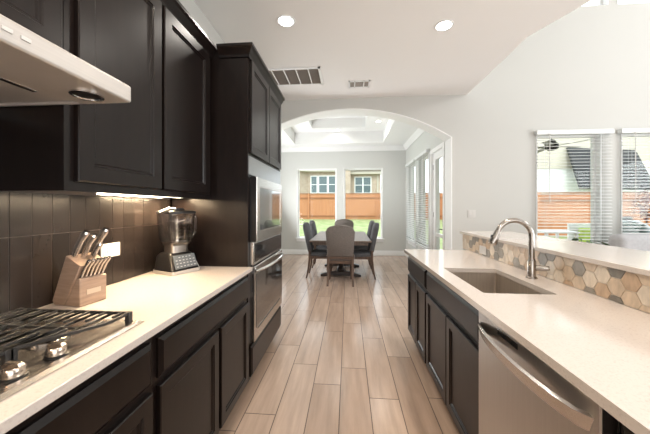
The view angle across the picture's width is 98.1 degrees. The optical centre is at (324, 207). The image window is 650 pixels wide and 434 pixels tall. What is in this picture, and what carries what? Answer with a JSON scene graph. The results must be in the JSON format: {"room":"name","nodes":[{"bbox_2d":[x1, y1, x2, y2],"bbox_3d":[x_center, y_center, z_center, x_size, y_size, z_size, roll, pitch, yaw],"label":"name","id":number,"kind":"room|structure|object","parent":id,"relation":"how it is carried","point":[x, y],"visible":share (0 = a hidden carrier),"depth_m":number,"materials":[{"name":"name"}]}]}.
{"room":"kitchen","nodes":[
{"label":"kitchen","id":0,"kind":"room"},
{"bbox_2d":[36,0,224,308],"bbox_3d":[-1.361,-0.274,0.086,0.174,3.200,8.950,0,0,5],"label":"wall","id":1,"kind":"structure","parent":0,"point":[190,6],"depth_m":2.47,"materials":[{"name":"white paint"}]},
{"bbox_2d":[0,0,62,48],"bbox_3d":[-1.055,-0.803,0.557,0.354,0.658,0.838,0,0,5],"label":"upper cabinet","id":2,"kind":"object","parent":1,"relation":"attached to","point":[44,18],"visible":0.36,"depth_m":0.88,"materials":[{"name":"brown wood"}]},
{"bbox_2d":[0,14,130,106],"bbox_3d":[-0.949,-0.408,0.546,0.547,0.126,0.834,0,0,5],"label":"range hood","id":3,"kind":"object","parent":1,"relation":"attached to","point":[34,71],"visible":1,"depth_m":0.77,"materials":[{"name":"metal"}]},
{"bbox_2d":[68,89,104,100],"bbox_3d":[-0.737,-0.348,0.873,0.086,0.006,0.086,0,0,5],"label":"lamp","id":4,"kind":"object","parent":3,"relation":"attached to","point":[82,94],"depth_m":0.87,"materials":[{"name":"metal"}]},
{"bbox_2d":[0,191,169,317],"bbox_3d":[-1.228,0.038,0.589,0.008,0.745,2.874,0,0,5],"label":"tile backsplash","id":5,"kind":"structure","parent":1,"relation":"attached to","point":[39,229],"depth_m":1.23,"materials":[{"name":"tile"}]},
{"bbox_2d":[101,242,119,256],"bbox_3d":[-1.145,0.225,1.508,0.008,0.074,0.120,0,0,5],"label":"wall outlet","id":6,"kind":"object","parent":5,"relation":"attached to","point":[110,249],"visible":0.77,"depth_m":1.50,"materials":[{"name":"white plastic"}]},
{"bbox_2d":[103,246,109,255],"bbox_3d":[-1.145,0.225,1.478,0.002,0.052,0.036,0,0,5],"label":"socket","id":7,"kind":"object","parent":6,"relation":"attached to","point":[106,249],"depth_m":1.48,"materials":[{"name":"white plastic"}]},
{"bbox_2d":[113,244,118,254],"bbox_3d":[-1.140,0.225,1.538,0.002,0.052,0.036,0,0,5],"label":"socket","id":8,"kind":"object","parent":6,"relation":"attached to","point":[115,246],"depth_m":1.54,"materials":[{"name":"white plastic"}]},
{"bbox_2d":[0,0,216,199],"bbox_3d":[-0.979,-0.596,1.490,0.354,1.072,1.034,0,0,5],"label":"upper cabinet","id":9,"kind":"object","parent":1,"relation":"attached to","point":[157,143],"visible":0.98,"depth_m":1.23,"materials":[{"name":"brown wood"}]},
{"bbox_2d":[97,193,162,197],"bbox_3d":[-0.895,-0.067,1.325,0.028,0.026,0.395,0,0,5],"label":"light","id":10,"kind":"object","parent":9,"relation":"attached to","point":[97,193],"visible":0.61,"depth_m":1.26,"materials":[{"name":"white plastic"}]},
{"bbox_2d":[219,254,459,433],"bbox_3d":[2.638,1.356,1.591,9.600,0.060,12.800,0,0,5],"label":"floor","id":11,"kind":"structure","parent":0,"point":[342,358],"depth_m":2.37,"materials":[{"name":"brown wood"}]},
{"bbox_2d":[5,337,152,433],"bbox_3d":[-0.935,0.884,0.585,0.589,0.884,0.914,0,0,5],"label":"base cabinet","id":12,"kind":"object","parent":11,"relation":"on","point":[118,399],"visible":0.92,"depth_m":0.82,"materials":[{"name":"brown wood"}]},
{"bbox_2d":[152,275,248,433],"bbox_3d":[-0.859,0.884,1.520,0.589,0.884,0.959,0,0,5],"label":"base cabinet","id":13,"kind":"object","parent":11,"relation":"on","point":[200,361],"visible":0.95,"depth_m":1.35,"materials":[{"name":"brown wood"}]},
{"bbox_2d":[0,266,251,433],"bbox_3d":[-0.927,0.426,0.564,0.609,0.028,2.874,0,0,5],"label":"countertop","id":14,"kind":"structure","parent":13,"relation":"on","point":[157,300],"depth_m":1.11,"materials":[{"name":"white stone"}]},
{"bbox_2d":[0,308,143,401],"bbox_3d":[-0.935,0.390,0.585,0.490,0.043,0.914,0,0,5],"label":"gas cooktop","id":15,"kind":"object","parent":14,"relation":"in","point":[32,348],"visible":1,"depth_m":0.84,"materials":[{"name":"metal"}]},
{"bbox_2d":[53,252,105,306],"bbox_3d":[-1.075,0.306,1.239,0.151,0.210,0.114,0,0,13],"label":"knife block","id":16,"kind":"object","parent":14,"relation":"on","point":[71,290],"visible":0.92,"depth_m":1.19,"materials":[{"name":"brown wood"}]},
{"bbox_2d":[71,230,89,257],"bbox_3d":[-1.040,0.153,1.198,0.083,0.120,0.024,0,0,5],"label":"kitchen knife","id":17,"kind":"object","parent":16,"relation":"on","point":[84,234],"visible":1,"depth_m":1.19,"materials":[{"name":"metal"}]},
{"bbox_2d":[79,259,90,277],"bbox_3d":[-1.004,0.256,1.181,0.056,0.081,0.013,0,0,9],"label":"steak knife","id":18,"kind":"object","parent":16,"relation":"in","point":[88,262],"visible":1,"depth_m":1.18,"materials":[{"name":"metal"}]},
{"bbox_2d":[80,233,96,258],"bbox_3d":[-1.020,0.165,1.218,0.077,0.112,0.022,0,0,5],"label":"kitchen knife","id":19,"kind":"object","parent":16,"relation":"in","point":[92,237],"visible":1,"depth_m":1.21,"materials":[{"name":"metal"}]},
{"bbox_2d":[84,259,95,277],"bbox_3d":[-1.000,0.256,1.198,0.056,0.081,0.013,0,0,9],"label":"steak knife","id":20,"kind":"object","parent":16,"relation":"in","point":[92,260],"visible":0.95,"depth_m":1.19,"materials":[{"name":"metal"}]},
{"bbox_2d":[88,258,99,276],"bbox_3d":[-0.996,0.256,1.215,0.056,0.081,0.013,0,0,9],"label":"steak knife","id":21,"kind":"object","parent":16,"relation":"in","point":[96,259],"visible":0.97,"depth_m":1.21,"materials":[{"name":"metal"}]},
{"bbox_2d":[90,242,102,259],"bbox_3d":[-0.996,0.191,1.226,0.063,0.086,0.019,0,0,5],"label":"kitchen knife","id":22,"kind":"object","parent":16,"relation":"in","point":[98,245],"visible":0.9,"depth_m":1.22,"materials":[{"name":"metal"}]},
{"bbox_2d":[92,257,103,275],"bbox_3d":[-0.992,0.256,1.232,0.056,0.081,0.013,0,0,9],"label":"steak knife","id":23,"kind":"object","parent":16,"relation":"in","point":[101,258],"visible":0.94,"depth_m":1.23,"materials":[{"name":"metal"}]},
{"bbox_2d":[90,227,108,254],"bbox_3d":[-1.009,0.153,1.264,0.091,0.135,0.026,0,0,5],"label":"kitchen knife","id":24,"kind":"object","parent":16,"relation":"on","point":[104,231],"visible":0.7,"depth_m":1.25,"materials":[{"name":"metal"}]},
{"bbox_2d":[96,257,107,274],"bbox_3d":[-0.988,0.256,1.249,0.056,0.081,0.013,0,0,9],"label":"steak knife","id":25,"kind":"object","parent":16,"relation":"in","point":[105,258],"visible":0.95,"depth_m":1.25,"materials":[{"name":"metal"}]},
{"bbox_2d":[100,256,110,273],"bbox_3d":[-0.984,0.256,1.266,0.056,0.081,0.013,0,0,9],"label":"steak knife","id":26,"kind":"object","parent":16,"relation":"in","point":[109,257],"visible":0.95,"depth_m":1.26,"materials":[{"name":"metal"}]},
{"bbox_2d":[153,207,199,275],"bbox_3d":[-0.956,0.203,1.839,0.204,0.416,0.304,0,0,27],"label":"blender","id":27,"kind":"object","parent":14,"relation":"on","point":[176,259],"visible":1,"depth_m":1.78,"materials":[{"name":"silver plastic"}]},
{"bbox_2d":[157,214,194,243],"bbox_3d":[-0.965,0.130,1.832,0.167,0.185,0.182,0,0,27],"label":"jar","id":28,"kind":"object","parent":27,"relation":"on","point":[163,220],"depth_m":1.81,"materials":[{"name":"glass"}]},
{"bbox_2d":[170,42,284,381],"bbox_3d":[-0.766,0.097,2.443,0.624,2.458,0.994,0,0,5],"label":"tall cabinet","id":29,"kind":"object","parent":11,"relation":"on","point":[246,101],"visible":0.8,"depth_m":2.00,"materials":[{"name":"brown wood"}]},
{"bbox_2d":[250,177,281,240],"bbox_3d":[-0.677,0.007,2.441,0.451,0.462,0.824,0,0,5],"label":"microwave","id":30,"kind":"object","parent":29,"relation":"in","point":[265,195],"visible":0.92,"depth_m":2.20,"materials":[{"name":"silver metal"}]},
{"bbox_2d":[250,233,283,342],"bbox_3d":[-0.703,0.603,2.453,0.597,0.717,0.844,0,0,5],"label":"wall oven","id":31,"kind":"object","parent":29,"relation":"in","point":[266,255],"visible":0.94,"depth_m":2.25,"materials":[{"name":"silver metal"}]},
{"bbox_2d":[303,222,331,278],"bbox_3d":[-0.138,0.803,5.529,0.563,1.046,0.480,0,0,5],"label":"dining chair","id":32,"kind":"object","parent":11,"relation":"on","point":[316,253],"visible":0.84,"depth_m":5.33,"materials":[{"name":"fabric"}]},
{"bbox_2d":[309,220,332,267],"bbox_3d":[-0.064,0.803,6.426,0.563,1.046,0.480,0,0,5],"label":"dining chair","id":33,"kind":"object","parent":11,"relation":"on","point":[311,222],"visible":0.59,"depth_m":6.22,"materials":[{"name":"brown wood"}]},
{"bbox_2d":[309,231,370,276],"bbox_3d":[0.349,0.954,6.002,1.100,0.745,2.020,0,0,5],"label":"dining table","id":34,"kind":"object","parent":11,"relation":"on","point":[361,238],"visible":0.36,"depth_m":5.44,"materials":[{"name":"brown wood"}]},
{"bbox_2d":[326,225,354,286],"bbox_3d":[0.274,0.806,4.963,0.504,1.040,0.563,0,0,5],"label":"dining chair","id":35,"kind":"object","parent":11,"relation":"on","point":[339,238],"visible":1,"depth_m":4.75,"materials":[{"name":"grey fabric"}]},
{"bbox_2d":[335,219,353,227],"bbox_3d":[0.475,0.806,7.056,0.504,1.040,0.563,0,0,5],"label":"dining chair","id":36,"kind":"object","parent":11,"relation":"on","point":[347,222],"visible":0.33,"depth_m":7.24,"materials":[{"name":"brown wood"}]},
{"bbox_2d":[350,223,378,279],"bbox_3d":[0.753,0.803,5.457,0.563,1.046,0.480,0,0,5],"label":"dining chair","id":37,"kind":"object","parent":11,"relation":"on","point":[359,253],"visible":0.83,"depth_m":5.24,"materials":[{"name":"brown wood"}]},
{"bbox_2d":[354,220,374,267],"bbox_3d":[0.826,0.803,6.354,0.563,1.046,0.480,0,0,5],"label":"dining chair","id":38,"kind":"object","parent":11,"relation":"on","point":[371,222],"visible":0.49,"depth_m":6.13,"materials":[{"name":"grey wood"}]},
{"bbox_2d":[408,256,427,363],"bbox_3d":[1.074,0.884,2.464,0.559,0.884,0.656,0,0,5],"label":"base cabinet","id":39,"kind":"object","parent":11,"relation":"on","point":[417,276],"visible":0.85,"depth_m":2.42,"materials":[{"name":"brown wood"}]},
{"bbox_2d":[404,249,649,433],"bbox_3d":[0.953,0.426,1.066,0.610,0.028,3.480,0,0,5],"label":"countertop","id":40,"kind":"structure","parent":39,"relation":"on","point":[599,345],"depth_m":0.97,"materials":[{"name":"white stone"}]},
{"bbox_2d":[451,272,541,293],"bbox_3d":[0.962,0.554,1.640,0.400,0.226,0.635,0,0,5],"label":"sink","id":41,"kind":"object","parent":40,"relation":"in","point":[484,282],"visible":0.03,"depth_m":1.92,"materials":[{"name":"metal"}]},
{"bbox_2d":[488,218,549,278],"bbox_3d":[1.137,0.235,1.668,0.319,0.353,0.067,0,0,12],"label":"kitchen faucet","id":42,"kind":"object","parent":40,"relation":"on","point":[532,267],"visible":1,"depth_m":1.65,"materials":[{"name":"silver metal"}]},
{"bbox_2d":[526,258,537,278],"bbox_3d":[1.214,0.354,1.657,0.058,0.114,0.058,0,0,5],"label":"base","id":43,"kind":"object","parent":42,"relation":"on","point":[532,267],"depth_m":1.64,"materials":[{"name":"silver metal"}]},
{"bbox_2d":[426,271,478,433],"bbox_3d":[1.011,0.884,1.686,0.559,0.884,0.904,0,0,5],"label":"base cabinet","id":44,"kind":"object","parent":11,"relation":"on","point":[452,330],"visible":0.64,"depth_m":1.60,"materials":[{"name":"brown wood"}]},
{"bbox_2d":[478,311,620,433],"bbox_3d":[0.909,0.884,0.928,0.619,0.883,0.613,0,0,5],"label":"dishwasher","id":45,"kind":"object","parent":11,"relation":"on","point":[519,393],"visible":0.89,"depth_m":0.91,"materials":[{"name":"silver metal"}]},
{"bbox_2d":[618,421,620,433],"bbox_3d":[0.956,0.877,0.924,0.525,0.858,0.613,0,0,5],"label":"tub","id":46,"kind":"object","parent":45,"relation":"in","point":[619,423],"depth_m":0.64,"materials":[{"name":"black plastic"}]},
{"bbox_2d":[572,238,609,245],"bbox_3d":[2.341,0.804,2.536,0.644,1.043,0.673,0,0,5],"label":"potted plant","id":47,"kind":"object","parent":11,"relation":"on","point":[573,239],"visible":0.05,"depth_m":2.53,"materials":[{"name":"green plant"}]},
{"bbox_2d":[621,423,634,433],"bbox_3d":[0.871,0.884,-0.028,0.559,0.884,1.284,0,0,5],"label":"base cabinet","id":48,"kind":"object","parent":11,"relation":"on","point":[624,430],"visible":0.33,"depth_m":0.61,"materials":[{"name":"brown wood"}]},
{"bbox_2d":[608,234,649,250],"bbox_3d":[4.119,0.811,3.546,1.700,1.030,0.780,0,0,-2],"label":"sofa","id":49,"kind":"object","parent":11,"relation":"on","point":[631,241],"visible":0.06,"depth_m":3.14,"materials":[{"name":"grey fabric"}]},
{"bbox_2d":[280,150,405,250],"bbox_3d":[0.519,-0.199,8.085,3.880,3.050,0.200,0,0,5],"label":"wall","id":50,"kind":"structure","parent":0,"point":[393,163],"depth_m":7.97,"materials":[{"name":"paint"}]},
{"bbox_2d":[296,168,336,240],"bbox_3d":[-0.228,-0.085,8.090,1.210,2.082,0.189,0,0,5],"label":"window","id":51,"kind":"structure","parent":50,"relation":"in","point":[299,238],"depth_m":8.09,"materials":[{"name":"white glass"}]},
{"bbox_2d":[280,249,404,255],"bbox_3d":[0.410,1.258,7.985,3.680,0.135,0.016,0,0,5],"label":"baseboard","id":52,"kind":"structure","parent":50,"relation":"attached to","point":[285,251],"depth_m":7.89,"materials":[{"name":"white wood"}]},
{"bbox_2d":[281,145,404,151],"bbox_3d":[0.407,-1.664,7.948,3.680,0.120,0.090,0,0,5],"label":"trim","id":53,"kind":"structure","parent":50,"relation":"attached to","point":[396,147],"depth_m":7.93,"materials":[{"name":"white wood"}]},
{"bbox_2d":[344,168,383,241],"bbox_3d":[1.077,-0.085,7.983,1.170,2.082,0.189,0,0,5],"label":"window","id":54,"kind":"structure","parent":50,"relation":"in","point":[379,239],"depth_m":7.97,"materials":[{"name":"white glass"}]},
{"bbox_2d":[281,115,417,147],"bbox_3d":[0.286,-2.049,6.463,3.980,0.650,3.470,0,0,5],"label":"ceiling","id":55,"kind":"structure","parent":0,"point":[355,130],"depth_m":7.27,"materials":[{"name":"paint"}]},
{"bbox_2d":[194,0,590,99],"bbox_3d":[0.546,-1.824,-0.070,4.000,0.200,8.950,0,0,5],"label":"ceiling","id":56,"kind":"structure","parent":0,"point":[395,45],"depth_m":2.83,"materials":[{"name":"paint"}]},
{"bbox_2d":[277,15,294,27],"bbox_3d":[-0.360,-1.720,2.600,0.172,0.006,0.172,0,0,5],"label":"recessed light","id":57,"kind":"object","parent":56,"relation":"in","point":[287,21],"visible":1,"depth_m":2.60,"materials":[{"name":"white plastic"}]},
{"bbox_2d":[279,17,292,25],"bbox_3d":[-0.360,-1.721,2.600,0.136,0.001,0.136,0,0,5],"label":"diffuser","id":58,"kind":"object","parent":57,"relation":"attached to","point":[283,21],"depth_m":2.60,"materials":[{"name":"white plastic"}]},
{"bbox_2d":[268,67,322,85],"bbox_3d":[-0.425,-1.717,3.707,0.770,0.014,0.480,0,0,5],"label":"ceiling vent","id":59,"kind":"object","parent":56,"relation":"in","point":[299,76],"visible":0.7,"depth_m":3.68,"materials":[{"name":"white metal"}]},
{"bbox_2d":[349,80,369,87],"bbox_3d":[0.475,-1.719,3.914,0.290,0.010,0.220,0,0,5],"label":"ceiling vent","id":60,"kind":"object","parent":56,"relation":"in","point":[355,83],"visible":1,"depth_m":3.91,"materials":[{"name":"white metal"}]},
{"bbox_2d":[434,19,453,31],"bbox_3d":[1.124,-1.720,2.663,0.172,0.006,0.172,0,0,5],"label":"recessed light","id":61,"kind":"object","parent":56,"relation":"in","point":[444,25],"visible":1,"depth_m":2.66,"materials":[{"name":"white plastic"}]},
{"bbox_2d":[436,21,451,29],"bbox_3d":[1.124,-1.721,2.663,0.136,0.001,0.136,0,0,5],"label":"diffuser","id":62,"kind":"object","parent":61,"relation":"attached to","point":[442,25],"depth_m":2.66,"materials":[{"name":"white plastic"}]},
{"bbox_2d":[406,131,443,248],"bbox_3d":[2.187,-0.199,6.208,0.150,3.050,3.270,0,0,5],"label":"wall","id":63,"kind":"structure","parent":0,"point":[426,140],"depth_m":6.42,"materials":[{"name":"paint"}]},
{"bbox_2d":[406,162,415,247],"bbox_3d":[2.212,-0.109,7.064,0.160,2.090,0.920,0,0,5],"label":"window","id":64,"kind":"structure","parent":63,"relation":"in","point":[413,244],"depth_m":7.24,"materials":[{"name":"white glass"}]},
{"bbox_2d":[405,159,415,241],"bbox_3d":[2.143,-0.175,7.074,0.073,1.962,0.990,0,0,5],"label":"window blind","id":65,"kind":"object","parent":64,"relation":"attached to","point":[412,161],"visible":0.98,"depth_m":7.04,"materials":[{"name":"white plastic"}]},
{"bbox_2d":[403,128,424,149],"bbox_3d":[2.067,-1.664,6.218,0.090,0.120,3.270,0,0,5],"label":"trim","id":66,"kind":"structure","parent":63,"relation":"attached to","point":[418,132],"depth_m":6.70,"materials":[{"name":"white wood"}]},
{"bbox_2d":[416,152,429,248],"bbox_3d":[2.124,-0.109,5.987,0.160,2.090,0.920,0,0,5],"label":"window","id":67,"kind":"structure","parent":63,"relation":"in","point":[422,209],"depth_m":6.02,"materials":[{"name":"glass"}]},
{"bbox_2d":[414,149,429,248],"bbox_3d":[2.048,-0.175,5.993,0.086,1.962,1.000,0,0,5],"label":"window blind","id":68,"kind":"object","parent":67,"relation":"attached to","point":[424,153],"visible":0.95,"depth_m":5.88,"materials":[{"name":"white plastic"}]},
{"bbox_2d":[430,142,444,249],"bbox_3d":[2.077,0.111,5.068,0.184,2.430,0.820,0,0,5],"label":"door","id":69,"kind":"structure","parent":63,"relation":"in","point":[438,152],"depth_m":5.33,"materials":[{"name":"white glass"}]},
{"bbox_2d":[281,0,649,249],"bbox_3d":[2.815,-1.524,4.376,9.500,5.700,0.280,0,0,5],"label":"wall","id":70,"kind":"structure","parent":0,"point":[588,68],"depth_m":4.21,"materials":[{"name":"white paint"}]},
{"bbox_2d":[281,108,451,249],"bbox_3d":[0.373,-0.119,4.575,3.166,2.890,0.288,0,0,5],"label":"trim","id":71,"kind":"structure","parent":70,"relation":"attached to","point":[446,138],"depth_m":4.49,"materials":[{"name":"white paint"}]},
{"bbox_2d":[468,210,475,217],"bbox_3d":[2.225,0.088,4.278,0.116,0.116,0.010,0,0,5],"label":"light switch","id":72,"kind":"object","parent":70,"relation":"attached to","point":[471,213],"visible":1,"depth_m":4.28,"materials":[{"name":"white plastic"}]},
{"bbox_2d":[536,135,601,244],"bbox_3d":[3.605,-0.140,4.215,0.980,1.932,0.189,0,0,5],"label":"window","id":73,"kind":"structure","parent":70,"relation":"in","point":[594,163],"depth_m":4.21,"materials":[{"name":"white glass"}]},
{"bbox_2d":[534,129,614,243],"bbox_3d":[3.640,-0.223,4.122,1.055,1.837,0.086,0,0,5],"label":"window blind","id":74,"kind":"object","parent":73,"relation":"attached to","point":[600,132],"visible":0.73,"depth_m":4.11,"materials":[{"name":"white plastic"}]},
{"bbox_2d":[597,0,607,4],"bbox_3d":[3.661,-3.480,4.233,0.974,1.012,0.145,0,0,5],"label":"window","id":75,"kind":"structure","parent":70,"relation":"in","point":[599,2],"depth_m":4.20,"materials":[{"name":"clear glass"}]},
{"bbox_2d":[621,134,649,233],"bbox_3d":[4.796,-0.140,4.118,1.030,1.932,0.189,0,0,5],"label":"window","id":76,"kind":"structure","parent":70,"relation":"in","point":[647,135],"depth_m":4.11,"materials":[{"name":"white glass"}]},
{"bbox_2d":[617,128,649,233],"bbox_3d":[4.788,-0.223,4.028,1.060,1.837,0.086,0,0,5],"label":"window blind","id":77,"kind":"object","parent":76,"relation":"attached to","point":[635,131],"visible":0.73,"depth_m":4.04,"materials":[{"name":"white plastic"}]},
{"bbox_3d":[6.096,-2.034,5.488,7.740,0.120,2.469,0,0,5],"label":"ceiling","id":78,"kind":"structure","parent":70,"relation":"attached to","visible":0},
{"bbox_2d":[538,139,587,152],"bbox_3d":[4.708,-1.579,5.864,1.208,0.790,1.192,0,0,5],"label":"ceiling fan","id":79,"kind":"object","parent":78,"relation":"hanging from","point":[551,140],"visible":0.48,"depth_m":5.75,"materials":[{"name":"black plastic"}]},
{"bbox_2d":[463,248,649,313],"bbox_3d":[1.361,0.795,1.088,0.184,1.062,3.590,0,0,5],"label":"wall","id":80,"kind":"structure","parent":0,"point":[463,248],"depth_m":1.45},
{"bbox_2d":[460,231,649,276],"bbox_3d":[1.496,0.251,1.092,0.505,0.024,3.620,0,0,5],"label":"bar","id":81,"kind":"object","parent":80,"relation":"on","point":[625,259],"visible":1,"depth_m":1.59,"materials":[{"name":"white stone"}]},
{"bbox_2d":[463,234,649,312],"bbox_3d":[1.265,0.338,1.095,0.008,0.146,3.588,0,0,5],"label":"tile backsplash","id":82,"kind":"structure","parent":80,"relation":"attached to","point":[630,289],"depth_m":1.40,"materials":[{"name":"tile"}]},
{"bbox_2d":[479,245,485,254],"bbox_3d":[1.369,0.366,2.447,0.005,0.070,0.120,0,0,5],"label":"wall outlet","id":83,"kind":"object","parent":82,"relation":"attached to","point":[482,249],"visible":1,"depth_m":2.45,"materials":[{"name":"white plastic"}]},
{"bbox_3d":[6.145,1.394,6.086,7.740,0.095,3.669,0,0,5],"label":"floor","id":84,"kind":"structure","parent":0,"visible":0},
{"bbox_2d":[538,230,579,240],"bbox_3d":[5.498,0.946,6.826,0.750,0.799,0.700,0,0,5],"label":"patio table","id":85,"kind":"object","parent":84,"relation":"on","point":[556,234],"visible":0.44,"depth_m":6.55,"materials":[{"name":"white"}]},
{"bbox_2d":[567,224,589,241],"bbox_3d":[6.494,0.871,6.915,0.580,0.949,0.640,0,0,5],"label":"patio chair","id":86,"kind":"object","parent":84,"relation":"on","point":[582,232],"visible":0.09,"depth_m":7.16,"materials":[{"name":"white"}]},
{"bbox_2d":[578,228,589,241],"bbox_3d":[6.596,0.706,7.067,0.400,0.400,0.160,0,0,5],"label":"cushion","id":87,"kind":"object","parent":86,"relation":"on","point":[582,232],"depth_m":7.00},
{"bbox_2d":[623,216,649,232],"bbox_3d":[6.135,0.755,5.720,0.730,1.179,0.730,0,0,5],"label":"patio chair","id":88,"kind":"object","parent":84,"relation":"on","point":[625,229],"visible":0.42,"depth_m":5.48,"materials":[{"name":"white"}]},
{"label":"outside","id":89,"kind":"structure","parent":0,"visible":0},
{"bbox_2d":[300,217,566,249],"bbox_3d":[10.105,1.121,31.633,75.000,0.650,55.300,0,0,5],"label":"lawn","id":90,"kind":"structure","parent":89,"point":[360,225],"depth_m":16.34,"materials":[{"name":"green plant"}]},
{"bbox_2d":[300,171,334,192],"bbox_3d":[-4.808,-2.874,33.000,14.050,7.600,10.000,0,0,5],"label":"house","id":91,"kind":"structure","parent":90,"relation":"on","point":[310,181],"depth_m":28.87,"materials":[{"name":"beige brick"}]},
{"bbox_2d":[345,170,380,215],"bbox_3d":[4.287,-2.874,32.258,4.100,7.600,9.000,0,0,5],"label":"house","id":92,"kind":"structure","parent":90,"relation":"on","point":[356,181],"depth_m":28.89,"materials":[{"name":"beige brick"}]},
{"bbox_2d":[300,193,442,219],"bbox_3d":[-2.862,-0.112,20.265,23.000,1.875,0.150,0,0,5],"label":"wooden fence","id":93,"kind":"object","parent":90,"relation":"on","point":[312,205],"visible":0.18,"depth_m":19.92,"materials":[{"name":"brown wood"}]},
{"bbox_2d":[538,137,649,193],"bbox_3d":[25.735,-2.924,26.445,21.000,7.900,11.100,0,0,5],"label":"house","id":94,"kind":"structure","parent":90,"relation":"on","point":[556,155],"depth_m":22.61,"materials":[{"name":"white"}]},
{"bbox_2d":[538,192,649,235],"bbox_3d":[17.509,0.274,11.580,18.980,1.905,0.150,0,0,5],"label":"wooden fence","id":95,"kind":"object","parent":90,"relation":"on","point":[542,202],"visible":0.33,"depth_m":12.17,"materials":[{"name":"brown wood"}]},
{"bbox_2d":[631,190,649,222],"bbox_3d":[12.838,0.243,11.309,0.870,2.027,0.784,0,0,-18],"label":"shrub","id":96,"kind":"object","parent":90,"relation":"on","point":[639,193],"visible":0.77,"depth_m":11.29,"materials":[{"name":"red plant"}]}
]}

